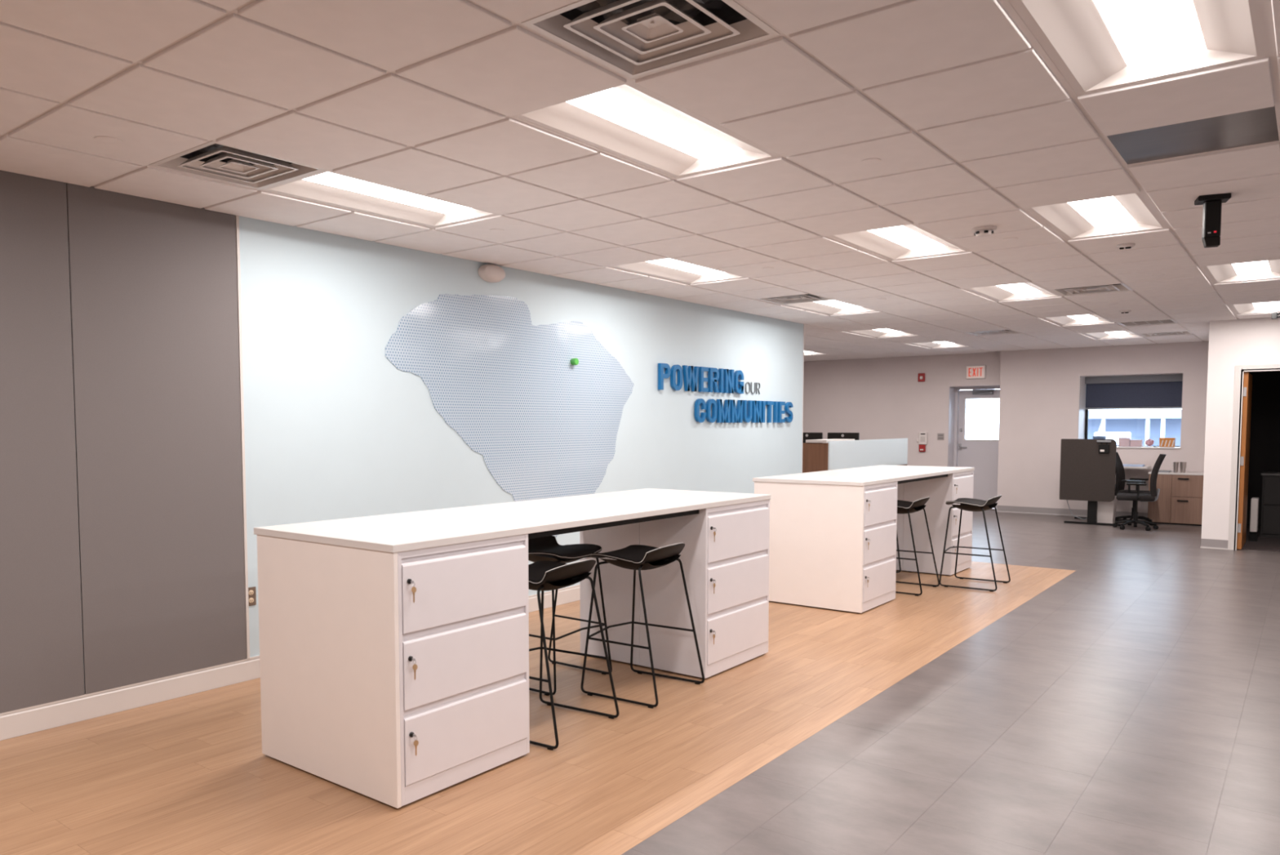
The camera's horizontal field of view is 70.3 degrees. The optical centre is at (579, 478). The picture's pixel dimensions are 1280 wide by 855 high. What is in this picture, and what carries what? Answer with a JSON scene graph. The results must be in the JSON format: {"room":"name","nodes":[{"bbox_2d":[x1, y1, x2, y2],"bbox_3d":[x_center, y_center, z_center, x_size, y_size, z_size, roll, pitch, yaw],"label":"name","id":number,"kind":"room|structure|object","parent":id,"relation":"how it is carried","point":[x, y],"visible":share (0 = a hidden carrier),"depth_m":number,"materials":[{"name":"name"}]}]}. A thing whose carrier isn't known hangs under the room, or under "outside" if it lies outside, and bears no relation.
{"room":"open-plan office","nodes":[
{"label":"open-plan office","id":0,"kind":"room"},
{"bbox_2d":[0,169,804,712],"bbox_3d":[-1.673,-0.353,6.051,0.181,3.117,14.112,3,4,39],"label":"wall","id":1,"kind":"structure","parent":0,"point":[178,382],"depth_m":5.33,"materials":[{"name":"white paint"}]},
{"bbox_2d":[248,586,256,605],"bbox_3d":[-2.017,0.725,5.559,0.010,0.114,0.070,3,4,39],"label":"wall outlet","id":2,"kind":"object","parent":1,"relation":"attached to","point":[251,590],"visible":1,"depth_m":5.56,"materials":[{"name":"brown"}]},
{"bbox_2d":[0,584,580,740],"bbox_3d":[-1.609,1.143,6.085,0.014,0.125,14.100,3,4,39],"label":"baseboard","id":3,"kind":"structure","parent":1,"relation":"attached to","point":[20,722],"depth_m":5.03,"materials":[{"name":"white paint"}]},
{"bbox_2d":[477,263,505,282],"bbox_3d":[-0.668,-1.593,7.033,0.088,0.137,0.264,3,4,39],"label":"wall sensor","id":4,"kind":"object","parent":1,"relation":"attached to","point":[489,273],"visible":1,"depth_m":6.98,"materials":[{"name":"white plastic"}]},
{"bbox_2d":[385,293,634,536],"bbox_3d":[-0.414,-0.406,7.479,0.005,2.124,2.968,3,4,39],"label":"map","id":5,"kind":"object","parent":1,"relation":"attached to","point":[544,425],"visible":0.8,"depth_m":7.37},
{"bbox_2d":[570,358,578,364],"bbox_3d":[-0.042,-1.012,7.861,0.050,0.060,0.060,3,4,39],"label":"pin","id":6,"kind":"object","parent":5,"relation":"attached to","point":[573,361],"visible":1,"depth_m":7.84,"materials":[{"name":"green plastic"}]},
{"bbox_2d":[657,363,743,393],"bbox_3d":[1.309,-1.040,9.538,0.034,0.260,1.666,3,4,39],"label":"sign lettering","id":7,"kind":"object","parent":1,"relation":"attached to","point":[728,382],"depth_m":9.48,"materials":[{"name":"blue plastic"}]},
{"bbox_2d":[693,398,793,422],"bbox_3d":[1.915,-0.760,10.303,0.034,0.252,2.240,3,4,39],"label":"sign lettering","id":8,"kind":"object","parent":1,"relation":"attached to","point":[730,413],"depth_m":10.14,"materials":[{"name":"blue plastic"}]},
{"bbox_2d":[745,382,760,394],"bbox_3d":[1.993,-1.037,10.408,0.012,0.132,0.339,3,4,39],"label":"sign lettering","id":9,"kind":"object","parent":1,"relation":"attached to","point":[756,388],"depth_m":10.44,"materials":[{"name":"grey"}]},
{"bbox_2d":[0,0,1279,361],"bbox_3d":[2.151,-1.946,7.321,13.800,0.511,21.450,3,4,39],"label":"ceiling","id":10,"kind":"structure","parent":0,"point":[970,122],"depth_m":4.03,"materials":[{"name":"tile"}]},
{"bbox_2d":[93,135,122,144],"bbox_3d":[-2.055,-1.472,3.948,0.110,0.005,0.110,3,4,39],"label":"sprinkler cover","id":11,"kind":"object","parent":10,"relation":"attached to","point":[104,140],"visible":1,"depth_m":3.94,"materials":[{"name":"plastic"}]},
{"bbox_2d":[149,140,324,189],"bbox_3d":[-1.662,-1.613,4.406,0.592,0.204,0.592,3,4,39],"label":"ceiling vent","id":12,"kind":"object","parent":10,"relation":"in","point":[213,160],"visible":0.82,"depth_m":4.46,"materials":[{"name":"white metal"}]},
{"bbox_2d":[263,170,496,226],"bbox_3d":[-1.087,-1.587,5.120,0.594,0.052,1.203,3,4,39],"label":"ceiling light","id":13,"kind":"object","parent":10,"relation":"attached to","point":[329,187],"visible":0.76,"depth_m":5.17,"materials":[{"name":"white paint"}]},
{"bbox_2d":[489,228,503,231],"bbox_3d":[-0.530,-1.588,5.808,0.090,0.005,0.090,3,4,39],"label":"sprinkler cover","id":14,"kind":"object","parent":10,"relation":"attached to","point":[492,229],"visible":1,"depth_m":5.80,"materials":[{"name":"plastic"}]},
{"bbox_2d":[515,81,778,177],"bbox_3d":[0.334,-1.522,3.970,0.594,0.052,1.203,3,4,39],"label":"ceiling light","id":15,"kind":"object","parent":10,"relation":"attached to","point":[628,121],"visible":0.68,"depth_m":3.97,"materials":[{"name":"white paint"}]},
{"bbox_2d":[520,0,780,79],"bbox_3d":[0.232,-1.527,2.874,0.592,0.204,0.592,3,4,39],"label":"ceiling vent","id":16,"kind":"object","parent":10,"relation":"in","point":[633,38],"visible":0.98,"depth_m":2.97,"materials":[{"name":"white metal"}]},
{"bbox_2d":[611,257,744,283],"bbox_3d":[0.833,-1.734,7.483,0.594,0.052,1.203,3,4,39],"label":"ceiling light","id":17,"kind":"object","parent":10,"relation":"attached to","point":[672,268],"visible":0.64,"depth_m":7.62,"materials":[{"name":"white paint"}]},
{"bbox_2d":[757,293,833,304],"bbox_3d":[2.176,-1.908,9.133,0.592,0.204,0.592,3,4,39],"label":"ceiling vent","id":18,"kind":"object","parent":10,"relation":"in","point":[809,297],"visible":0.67,"depth_m":9.20,"materials":[{"name":"white metal"}]},
{"bbox_2d":[804,351,821,354],"bbox_3d":[3.838,-2.255,16.017,0.594,0.052,1.203,3,4,39],"label":"ceiling light","id":19,"kind":"object","parent":10,"relation":"attached to","point":[805,352],"visible":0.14,"depth_m":16.43,"materials":[{"name":"white paint"}]},
{"bbox_2d":[785,299,878,315],"bbox_3d":[2.752,-1.881,9.847,0.594,0.052,1.203,3,4,39],"label":"ceiling light","id":20,"kind":"object","parent":10,"relation":"attached to","point":[832,306],"visible":0.75,"depth_m":10.03,"materials":[{"name":"white paint"}]},
{"bbox_2d":[861,158,880,164],"bbox_3d":[1.384,-1.504,4.298,0.090,0.005,0.090,3,4,39],"label":"sprinkler cover","id":21,"kind":"object","parent":10,"relation":"attached to","point":[869,161],"visible":1,"depth_m":4.29,"materials":[{"name":"plastic"}]},
{"bbox_2d":[849,328,914,337],"bbox_3d":[4.197,-2.050,12.593,0.594,0.052,1.203,3,4,39],"label":"ceiling light","id":22,"kind":"object","parent":10,"relation":"attached to","point":[874,332],"visible":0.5,"depth_m":12.88,"materials":[{"name":"white paint"}]},
{"bbox_2d":[829,222,969,259],"bbox_3d":[2.253,-1.669,6.334,0.594,0.052,1.203,3,4,39],"label":"ceiling light","id":23,"kind":"object","parent":10,"relation":"attached to","point":[909,241],"visible":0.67,"depth_m":6.43,"materials":[{"name":"white paint"}]},
{"bbox_2d":[910,341,967,347],"bbox_3d":[5.732,-2.168,14.484,0.594,0.052,1.203,3,4,39],"label":"ceiling light","id":24,"kind":"object","parent":10,"relation":"attached to","point":[940,344],"visible":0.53,"depth_m":14.81,"materials":[{"name":"white paint"}]},
{"bbox_2d":[971,225,996,236],"bbox_3d":[2.584,-1.573,5.788,0.150,0.052,0.150,3,4,39],"label":"smoke detector","id":25,"kind":"object","parent":10,"relation":"attached to","point":[985,230],"visible":1,"depth_m":5.75,"materials":[{"name":"white plastic"}]},
{"bbox_2d":[967,328,1019,334],"bbox_3d":[5.720,-2.122,12.532,0.592,0.204,0.592,3,4,39],"label":"ceiling vent","id":26,"kind":"object","parent":10,"relation":"in","point":[1000,331],"visible":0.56,"depth_m":12.61,"materials":[{"name":"white metal"}]},
{"bbox_2d":[965,281,1059,301],"bbox_3d":[4.172,-1.817,8.697,0.594,0.052,1.203,3,4,39],"label":"ceiling light","id":27,"kind":"object","parent":10,"relation":"attached to","point":[1027,290],"visible":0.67,"depth_m":8.88,"materials":[{"name":"white paint"}]},
{"bbox_2d":[1043,313,1112,324],"bbox_3d":[6.091,-1.964,11.061,0.594,0.052,1.203,3,4,39],"label":"ceiling light","id":28,"kind":"object","parent":10,"relation":"attached to","point":[1087,318],"visible":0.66,"depth_m":11.31,"materials":[{"name":"white paint"}]},
{"bbox_2d":[1052,282,1133,295],"bbox_3d":[4.838,-1.880,8.546,0.592,0.204,0.592,3,4,39],"label":"ceiling vent","id":29,"kind":"object","parent":10,"relation":"in","point":[1113,287],"visible":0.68,"depth_m":8.62,"materials":[{"name":"white metal"}]},
{"bbox_2d":[1025,191,1168,239],"bbox_3d":[3.201,-1.626,5.567,0.594,0.052,1.203,3,4,39],"label":"ceiling light","id":30,"kind":"object","parent":10,"relation":"attached to","point":[1131,212],"visible":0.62,"depth_m":5.64,"materials":[{"name":"white paint"}]},
{"bbox_2d":[1083,329,1142,338],"bbox_3d":[7.627,-2.082,12.951,0.594,0.052,1.203,3,4,39],"label":"ceiling light","id":31,"kind":"object","parent":10,"relation":"attached to","point":[1130,333],"visible":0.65,"depth_m":13.25,"materials":[{"name":"white paint"}]},
{"bbox_2d":[1119,309,1130,313],"bbox_3d":[6.066,-1.849,10.066,0.110,0.033,0.110,3,4,39],"label":"sensor","id":32,"kind":"object","parent":10,"relation":"attached to","point":[1126,311],"visible":1,"depth_m":10.03,"materials":[{"name":"white plastic"}]},
{"bbox_2d":[1116,243,1134,249],"bbox_3d":[3.822,-1.619,6.336,0.110,0.033,0.110,3,4,39],"label":"sensor","id":33,"kind":"object","parent":10,"relation":"attached to","point":[1123,246],"visible":1,"depth_m":6.30,"materials":[{"name":"white plastic"}]},
{"bbox_2d":[1008,0,1267,94],"bbox_3d":[1.755,-1.457,2.821,0.594,0.052,1.203,3,4,39],"label":"ceiling light","id":34,"kind":"object","parent":10,"relation":"attached to","point":[1095,45],"visible":1,"depth_m":3.00,"materials":[{"name":"white paint"}]},
{"bbox_2d":[1117,318,1177,325],"bbox_3d":[7.141,-1.986,11.386,0.592,0.057,0.592,3,4,39],"label":"ceiling vent","id":35,"kind":"object","parent":10,"relation":"in","point":[1168,321],"visible":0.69,"depth_m":11.44,"materials":[{"name":"white metal"}]},
{"bbox_2d":[1140,330,1192,336],"bbox_3d":[8.292,-2.145,12.800,0.592,0.204,0.592,3,4,39],"label":"ceiling vent","id":36,"kind":"object","parent":10,"relation":"in","point":[1188,331],"visible":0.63,"depth_m":12.89,"materials":[{"name":"white metal"}]},
{"bbox_2d":[1106,106,1279,164],"bbox_3d":[2.715,-1.508,4.004,0.598,0.006,0.598,3,4,39],"label":"plate","id":37,"kind":"object","parent":10,"relation":"attached to","point":[1255,126],"visible":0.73,"depth_m":4.00,"materials":[{"name":"metal"}]},
{"bbox_2d":[1194,192,1231,248],"bbox_3d":[3.495,-1.418,5.007,0.150,0.272,0.120,1,4,25],"label":"sensor","id":38,"kind":"object","parent":10,"relation":"hanging from","point":[1212,204],"visible":1,"depth_m":4.98,"materials":[{"name":"black plastic"}]},
{"bbox_2d":[1201,259,1279,283],"bbox_3d":[5.593,-1.752,7.548,0.594,0.052,1.203,3,4,39],"label":"ceiling light","id":39,"kind":"object","parent":10,"relation":"attached to","point":[1265,269],"visible":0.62,"depth_m":7.74,"materials":[{"name":"white paint"}]},
{"bbox_2d":[1229,301,1279,314],"bbox_3d":[7.512,-1.899,9.911,0.594,0.052,1.203,3,4,39],"label":"ceiling light","id":40,"kind":"object","parent":10,"relation":"attached to","point":[1264,307],"visible":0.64,"depth_m":10.20,"materials":[{"name":"white paint"}]},
{"bbox_2d":[1271,311,1279,319],"bbox_3d":[7.867,-1.821,9.989,0.380,0.112,0.084,2,4,31],"label":"bracket","id":41,"kind":"object","parent":10,"relation":"attached to","point":[1274,315],"visible":1,"depth_m":10.04,"materials":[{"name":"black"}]},
{"bbox_2d":[0,507,1279,854],"bbox_3d":[2.160,1.167,7.508,13.800,0.126,21.450,3,4,39],"label":"floor","id":42,"kind":"structure","parent":0,"point":[1119,694],"depth_m":4.38,"materials":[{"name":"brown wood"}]},
{"bbox_2d":[257,534,401,808],"bbox_3d":[-1.115,0.799,3.952,0.986,1.042,0.022,3,4,39],"label":"end panel","id":43,"kind":"object","parent":42,"relation":"on","point":[330,690],"visible":0.9,"depth_m":3.90,"materials":[{"name":"white laminate"}]},
{"bbox_2d":[397,533,529,805],"bbox_3d":[-0.657,0.795,4.097,0.530,1.054,0.777,3,4,39],"label":"base cabinet","id":44,"kind":"object","parent":42,"relation":"on","point":[464,607],"visible":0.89,"depth_m":3.92,"materials":[{"name":"white metal"}]},
{"bbox_2d":[528,535,612,695],"bbox_3d":[-0.173,0.795,5.548,0.520,0.876,0.571,3,4,38],"label":"bar stool","id":45,"kind":"object","parent":42,"relation":"on","point":[544,548],"visible":0.67,"depth_m":5.54,"materials":[{"name":"black metal"}]},
{"bbox_2d":[528,558,619,750],"bbox_3d":[-0.163,0.847,4.685,0.520,0.876,0.571,2,4,34],"label":"bar stool","id":46,"kind":"object","parent":42,"relation":"on","point":[543,575],"visible":0.68,"depth_m":4.67,"materials":[{"name":"black plastic"}]},
{"bbox_2d":[528,572,591,590],"bbox_3d":[-0.179,0.534,4.677,0.330,0.073,0.380,2,4,34],"label":"seat","id":47,"kind":"object","parent":46,"relation":"on","point":[555,583],"depth_m":4.58,"materials":[{"name":"black plastic"}]},
{"bbox_2d":[579,522,639,664],"bbox_3d":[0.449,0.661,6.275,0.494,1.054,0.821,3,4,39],"label":"end panel","id":48,"kind":"object","parent":42,"relation":"on","point":[617,582],"visible":0.39,"depth_m":5.94,"materials":[{"name":"white metal"}]},
{"bbox_2d":[580,542,704,707],"bbox_3d":[0.376,0.807,5.322,0.520,0.876,0.571,2,4,35],"label":"bar stool","id":49,"kind":"object","parent":42,"relation":"on","point":[633,557],"visible":1,"depth_m":5.25,"materials":[{"name":"grey"}]},
{"bbox_2d":[640,499,769,678],"bbox_3d":[0.849,0.679,5.952,0.530,1.054,0.821,3,4,39],"label":"base cabinet","id":50,"kind":"object","parent":42,"relation":"on","point":[724,557],"visible":0.9,"depth_m":5.68,"materials":[{"name":"white metal"}]},
{"bbox_2d":[754,481,864,613],"bbox_3d":[1.929,0.565,7.700,0.986,1.042,0.022,3,4,39],"label":"end panel","id":51,"kind":"object","parent":42,"relation":"on","point":[816,535],"visible":0.76,"depth_m":7.63,"materials":[{"name":"white laminate"}]},
{"bbox_2d":[802,438,907,472],"bbox_3d":[4.076,0.035,14.231,1.045,1.330,3.200,3,4,39],"label":"reception desk","id":52,"kind":"object","parent":42,"relation":"on","point":[838,453],"depth_m":13.28,"materials":[{"name":"white wood"}]},
{"bbox_2d":[802,432,822,443],"bbox_3d":[3.553,-0.379,14.121,0.490,0.670,0.190,3,4,39],"label":"computer monitor","id":53,"kind":"object","parent":52,"relation":"on","point":[806,436],"visible":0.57,"depth_m":14.03,"materials":[{"name":"black plastic"}]},
{"bbox_2d":[827,432,859,443],"bbox_3d":[4.003,-0.358,13.757,0.490,0.670,0.190,3,4,39],"label":"computer monitor","id":54,"kind":"object","parent":52,"relation":"on","point":[855,436],"visible":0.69,"depth_m":13.70,"materials":[{"name":"black plastic"}]},
{"bbox_2d":[862,480,897,612],"bbox_3d":[2.383,0.561,7.841,0.530,1.054,0.766,3,4,39],"label":"base cabinet","id":55,"kind":"object","parent":42,"relation":"on","point":[880,500],"visible":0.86,"depth_m":7.68,"materials":[{"name":"white metal"}]},
{"bbox_2d":[896,527,901,572],"bbox_3d":[2.971,0.558,9.358,0.520,0.876,0.571,3,4,39],"label":"bar stool","id":56,"kind":"object","parent":42,"relation":"on","point":[896,527],"visible":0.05,"depth_m":9.42,"materials":[{"name":"grey metal"}]},
{"bbox_2d":[896,483,904,570],"bbox_3d":[3.441,0.431,9.959,0.494,1.054,0.719,3,4,39],"label":"base cabinet","id":57,"kind":"object","parent":42,"relation":"on","point":[900,486],"visible":0.2,"depth_m":9.55,"materials":[{"name":"white metal"}]},
{"bbox_2d":[895,497,939,595],"bbox_3d":[3.056,0.607,8.538,0.520,0.876,0.571,2,4,37],"label":"bar stool","id":58,"kind":"object","parent":42,"relation":"on","point":[903,506],"visible":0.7,"depth_m":8.39,"materials":[{"name":"grey"}]},
{"bbox_2d":[902,470,973,575],"bbox_3d":[3.840,0.449,9.636,0.530,1.054,0.719,3,4,39],"label":"base cabinet","id":59,"kind":"object","parent":42,"relation":"on","point":[940,491],"visible":0.87,"depth_m":9.38,"materials":[{"name":"white metal"}]},
{"bbox_2d":[939,494,1010,591],"bbox_3d":[3.823,0.593,8.733,0.520,0.876,0.571,2,4,37],"label":"bar stool","id":60,"kind":"object","parent":42,"relation":"on","point":[966,504],"visible":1,"depth_m":8.66,"materials":[{"name":"grey metal"}]},
{"bbox_2d":[1059,438,1151,525],"bbox_3d":[8.276,0.031,14.239,1.040,1.312,1.340,3,4,39],"label":"desk","id":61,"kind":"object","parent":42,"relation":"on","point":[1088,474],"visible":0.94,"depth_m":13.83,"materials":[{"name":"black laminate"}]},
{"bbox_2d":[1096,440,1111,453],"bbox_3d":[7.893,-0.474,13.634,0.190,0.195,0.030,3,4,39],"label":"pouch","id":62,"kind":"object","parent":61,"relation":"attached to","point":[1102,448],"visible":1,"depth_m":13.63,"materials":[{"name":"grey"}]},
{"bbox_2d":[1122,463,1144,466],"bbox_3d":[8.730,-0.204,14.294,0.300,0.028,0.260,3,4,39],"label":"paper stack","id":63,"kind":"object","parent":61,"relation":"on","point":[1124,464],"visible":0.84,"depth_m":14.19,"materials":[{"name":"white paper"}]},
{"bbox_2d":[1097,495,1116,523],"bbox_3d":[8.130,0.484,13.973,0.262,0.440,0.274,3,4,39],"label":"waste bin","id":64,"kind":"object","parent":42,"relation":"on","point":[1106,510],"visible":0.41,"depth_m":13.88,"materials":[{"name":"white plastic"}]},
{"bbox_2d":[1115,451,1153,525],"bbox_3d":[8.524,0.152,13.969,0.645,1.099,0.680,3,5,41],"label":"office chair","id":65,"kind":"object","parent":42,"relation":"on","point":[1120,472],"visible":0.51,"depth_m":14.02,"materials":[{"name":"black"}]},
{"bbox_2d":[1112,453,1166,530],"bbox_3d":[8.210,0.194,13.289,0.645,1.099,0.680,2,4,31],"label":"office chair","id":66,"kind":"object","parent":42,"relation":"on","point":[1153,495],"visible":1,"depth_m":13.16,"materials":[{"name":"black fabric"}]},
{"bbox_2d":[1147,471,1204,525],"bbox_3d":[9.323,0.305,13.974,0.900,0.790,0.518,3,4,39],"label":"base cabinet","id":67,"kind":"object","parent":42,"relation":"on","point":[1180,500],"visible":0.66,"depth_m":13.82,"materials":[{"name":"brown laminate"}]},
{"bbox_2d":[1173,462,1178,472],"bbox_3d":[9.204,-0.171,13.975,0.076,0.160,0.076,3,4,39],"label":"steel tumbler","id":68,"kind":"object","parent":67,"relation":"on","point":[1175,464],"visible":1,"depth_m":13.95,"materials":[{"name":"grey metal"}]},
{"bbox_2d":[1179,462,1186,472],"bbox_3d":[9.253,-0.168,13.885,0.088,0.165,0.088,3,4,39],"label":"steel tumbler","id":69,"kind":"object","parent":67,"relation":"on","point":[1182,464],"visible":1,"depth_m":13.86,"materials":[{"name":"grey metal"}]},
{"bbox_2d":[1248,497,1259,541],"bbox_3d":[8.891,0.538,11.933,0.078,0.560,0.250,3,4,39],"label":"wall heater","id":70,"kind":"object","parent":42,"relation":"on","point":[1254,517],"visible":1,"depth_m":11.84,"materials":[{"name":"white metal"}]},
{"bbox_2d":[1260,471,1279,537],"bbox_3d":[10.290,0.390,11.801,2.260,0.865,0.620,3,4,39],"label":"credenza","id":71,"kind":"object","parent":42,"relation":"on","point":[1270,505],"visible":1,"depth_m":12.20,"materials":[{"name":"black"}]},
{"bbox_3d":[-1.057,0.776,4.420,0.494,1.054,0.777,3,4,39],"label":"cabinet","id":72,"kind":"object","parent":42,"relation":"on","visible":0},
{"bbox_2d":[253,488,770,552],"bbox_3d":[-0.116,0.185,5.161,1.004,0.032,3.226,3,4,39],"label":"countertop","id":73,"kind":"structure","parent":72,"relation":"on","point":[415,530],"depth_m":4.59,"materials":[{"name":"white laminate"}]},
{"bbox_2d":[528,509,698,538],"bbox_3d":[0.208,0.234,4.887,0.040,0.034,1.591,3,4,39],"label":"support rail","id":74,"kind":"object","parent":73,"relation":"attached to","point":[541,534],"visible":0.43,"depth_m":4.78,"materials":[{"name":"black metal"}]},
{"bbox_3d":[1.983,0.543,8.164,0.494,1.054,0.766,3,4,39],"label":"cabinet","id":75,"kind":"object","parent":42,"relation":"on","visible":0},
{"bbox_2d":[752,464,974,485],"bbox_3d":[2.885,-0.045,8.858,1.004,0.032,3.092,3,4,39],"label":"countertop","id":76,"kind":"structure","parent":75,"relation":"on","point":[882,473],"depth_m":8.37,"materials":[{"name":"white laminate"}]},
{"bbox_2d":[897,474,947,484],"bbox_3d":[3.238,0.002,8.619,0.040,0.034,1.570,3,4,39],"label":"support rail","id":77,"kind":"object","parent":76,"relation":"attached to","point":[942,475],"visible":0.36,"depth_m":8.61,"materials":[{"name":"black metal"}]},
{"bbox_2d":[600,554,681,569],"bbox_3d":[0.360,0.495,5.314,0.330,0.073,0.380,2,4,35],"label":"seat","id":78,"kind":"object","parent":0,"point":[657,562],"depth_m":5.21,"materials":[{"name":"black plastic"}]},
{"bbox_2d":[803,351,1000,466],"bbox_3d":[5.664,-1.081,17.837,5.700,3.117,0.600,3,4,39],"label":"wall","id":79,"kind":"structure","parent":0,"point":[879,397],"depth_m":17.19,"materials":[{"name":"grey paint"}]},
{"bbox_2d":[917,373,924,382],"bbox_3d":[6.345,-1.872,16.813,0.124,0.155,0.055,3,4,39],"label":"fire alarm strobe","id":80,"kind":"object","parent":79,"relation":"attached to","point":[921,375],"visible":1,"depth_m":16.80,"materials":[{"name":"red plastic"}]},
{"bbox_2d":[916,431,927,444],"bbox_3d":[6.376,-0.746,16.866,0.190,0.230,0.043,3,4,39],"label":"panel","id":81,"kind":"object","parent":79,"relation":"attached to","point":[922,436],"visible":1,"depth_m":16.84,"materials":[{"name":"white plastic"}]},
{"bbox_2d":[919,444,925,451],"bbox_3d":[6.380,-0.561,16.866,0.110,0.130,0.055,3,4,39],"label":"station","id":82,"kind":"object","parent":79,"relation":"attached to","point":[922,447],"visible":1,"depth_m":16.84,"materials":[{"name":"red plastic"}]},
{"bbox_2d":[937,432,944,439],"bbox_3d":[6.645,-0.767,16.665,0.120,0.125,0.014,3,4,39],"label":"light switch","id":83,"kind":"object","parent":79,"relation":"attached to","point":[940,436],"visible":1,"depth_m":16.66,"materials":[{"name":"grey plastic"}]},
{"bbox_2d":[947,386,999,507],"bbox_3d":[7.329,-0.557,16.428,1.115,2.230,0.460,3,4,39],"label":"door","id":84,"kind":"structure","parent":79,"relation":"in","point":[982,455],"depth_m":16.67,"materials":[{"name":"grey paint"}]},
{"bbox_2d":[965,364,986,378],"bbox_3d":[7.093,-1.900,16.208,0.330,0.235,0.050,3,4,39],"label":"exit sign","id":85,"kind":"object","parent":79,"relation":"attached to","point":[979,371],"visible":1,"depth_m":16.18,"materials":[{"name":"white plastic"}]},
{"bbox_2d":[897,504,925,513],"bbox_3d":[3.040,0.294,8.530,0.330,0.073,0.380,2,4,37],"label":"seat","id":86,"kind":"object","parent":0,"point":[911,508],"depth_m":8.38,"materials":[{"name":"black plastic"}]},
{"bbox_2d":[951,502,997,511],"bbox_3d":[3.807,0.280,8.725,0.330,0.073,0.380,2,4,37],"label":"seat","id":87,"kind":"object","parent":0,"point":[986,506],"depth_m":8.61,"materials":[{"name":"black plastic"}]},
{"bbox_2d":[996,340,1279,525],"bbox_3d":[10.651,-0.841,13.590,7.995,3.117,0.690,3,4,39],"label":"wall","id":88,"kind":"structure","parent":0,"point":[1039,388],"depth_m":15.05,"materials":[{"name":"grey paint"}]},
{"bbox_2d":[996,505,1147,519],"bbox_3d":[8.607,0.589,14.922,3.245,0.115,0.017,3,4,39],"label":"baseboard","id":89,"kind":"structure","parent":88,"relation":"attached to","point":[1039,510],"depth_m":15.40,"materials":[{"name":"grey rubber"}]},
{"bbox_2d":[1077,375,1180,448],"bbox_3d":[9.042,-1.095,14.846,1.441,1.186,0.625,3,4,39],"label":"window","id":90,"kind":"structure","parent":88,"relation":"in","point":[1082,425],"depth_m":15.23,"materials":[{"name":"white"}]},
{"bbox_2d":[1093,435,1106,439],"bbox_3d":[8.734,-0.624,15.219,0.180,0.165,0.106,3,4,39],"label":"carton","id":91,"kind":"object","parent":90,"relation":"on","point":[1094,437],"visible":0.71,"depth_m":15.17,"materials":[{"name":"blue cardboard"}]},
{"bbox_2d":[1118,437,1130,446],"bbox_3d":[9.020,-0.599,14.988,0.159,0.140,0.106,3,4,39],"label":"carton","id":92,"kind":"object","parent":90,"relation":"on","point":[1122,442],"visible":1,"depth_m":14.95,"materials":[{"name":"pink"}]},
{"bbox_2d":[1084,373,1182,408],"bbox_3d":[9.156,-1.421,14.968,1.417,0.548,0.100,3,4,39],"label":"roller shade","id":93,"kind":"object","parent":90,"relation":"attached to","point":[1147,391],"visible":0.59,"depth_m":14.96,"materials":[{"name":"grey fabric"}]},
{"bbox_2d":[1129,439,1142,446],"bbox_3d":[9.151,-0.578,14.883,0.169,0.110,0.106,3,4,39],"label":"carton","id":94,"kind":"object","parent":90,"relation":"on","point":[1133,442],"visible":1,"depth_m":14.85,"materials":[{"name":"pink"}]},
{"bbox_2d":[1145,438,1154,446],"bbox_3d":[9.296,-0.583,14.765,0.125,0.133,0.119,3,4,39],"label":"ornament","id":95,"kind":"object","parent":90,"relation":"on","point":[1149,442],"visible":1,"depth_m":14.73,"materials":[{"name":"pink glass"}]},
{"bbox_2d":[1159,437,1175,446],"bbox_3d":[9.483,-0.580,14.611,0.210,0.145,0.109,3,4,39],"label":"gift box","id":96,"kind":"object","parent":90,"relation":"on","point":[1163,442],"visible":0.98,"depth_m":14.57,"materials":[{"name":"orange cardboard"}]},
{"bbox_2d":[1201,316,1279,539],"bbox_3d":[9.645,-0.609,9.779,4.750,3.117,0.130,3,4,39],"label":"wall","id":97,"kind":"structure","parent":0,"point":[1246,341],"depth_m":11.11,"materials":[{"name":"grey paint"}]},
{"bbox_2d":[1200,537,1228,548],"bbox_3d":[7.865,0.813,11.219,0.275,0.115,0.017,3,4,39],"label":"baseboard","id":98,"kind":"structure","parent":97,"relation":"attached to","point":[1213,543],"depth_m":11.22,"materials":[{"name":"grey rubber"}]},
{"bbox_2d":[1227,364,1279,550],"bbox_3d":[8.716,-0.250,11.077,1.150,2.250,0.962,3,4,39],"label":"door frame","id":99,"kind":"structure","parent":97,"relation":"in","point":[1243,379],"depth_m":11.05,"materials":[{"name":"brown wood"}]},
{"label":"outside","id":100,"kind":"structure","parent":0,"visible":0},
{"bbox_3d":[26.209,-1.052,48.242,100.000,0.100,72.080,3,4,39],"label":"ground","id":101,"kind":"structure","parent":100,"visible":0},
{"bbox_2d":[1093,431,1144,445],"bbox_3d":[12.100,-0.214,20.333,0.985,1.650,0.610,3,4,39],"label":"truck","id":102,"kind":"object","parent":101,"relation":"on","point":[1109,435],"visible":0.06,"depth_m":20.12,"materials":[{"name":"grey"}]},
{"bbox_2d":[1087,409,1181,445],"bbox_3d":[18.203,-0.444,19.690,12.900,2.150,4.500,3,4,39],"label":"building","id":103,"kind":"structure","parent":101,"relation":"on","point":[1143,424],"depth_m":21.23,"materials":[{"name":"blue"}]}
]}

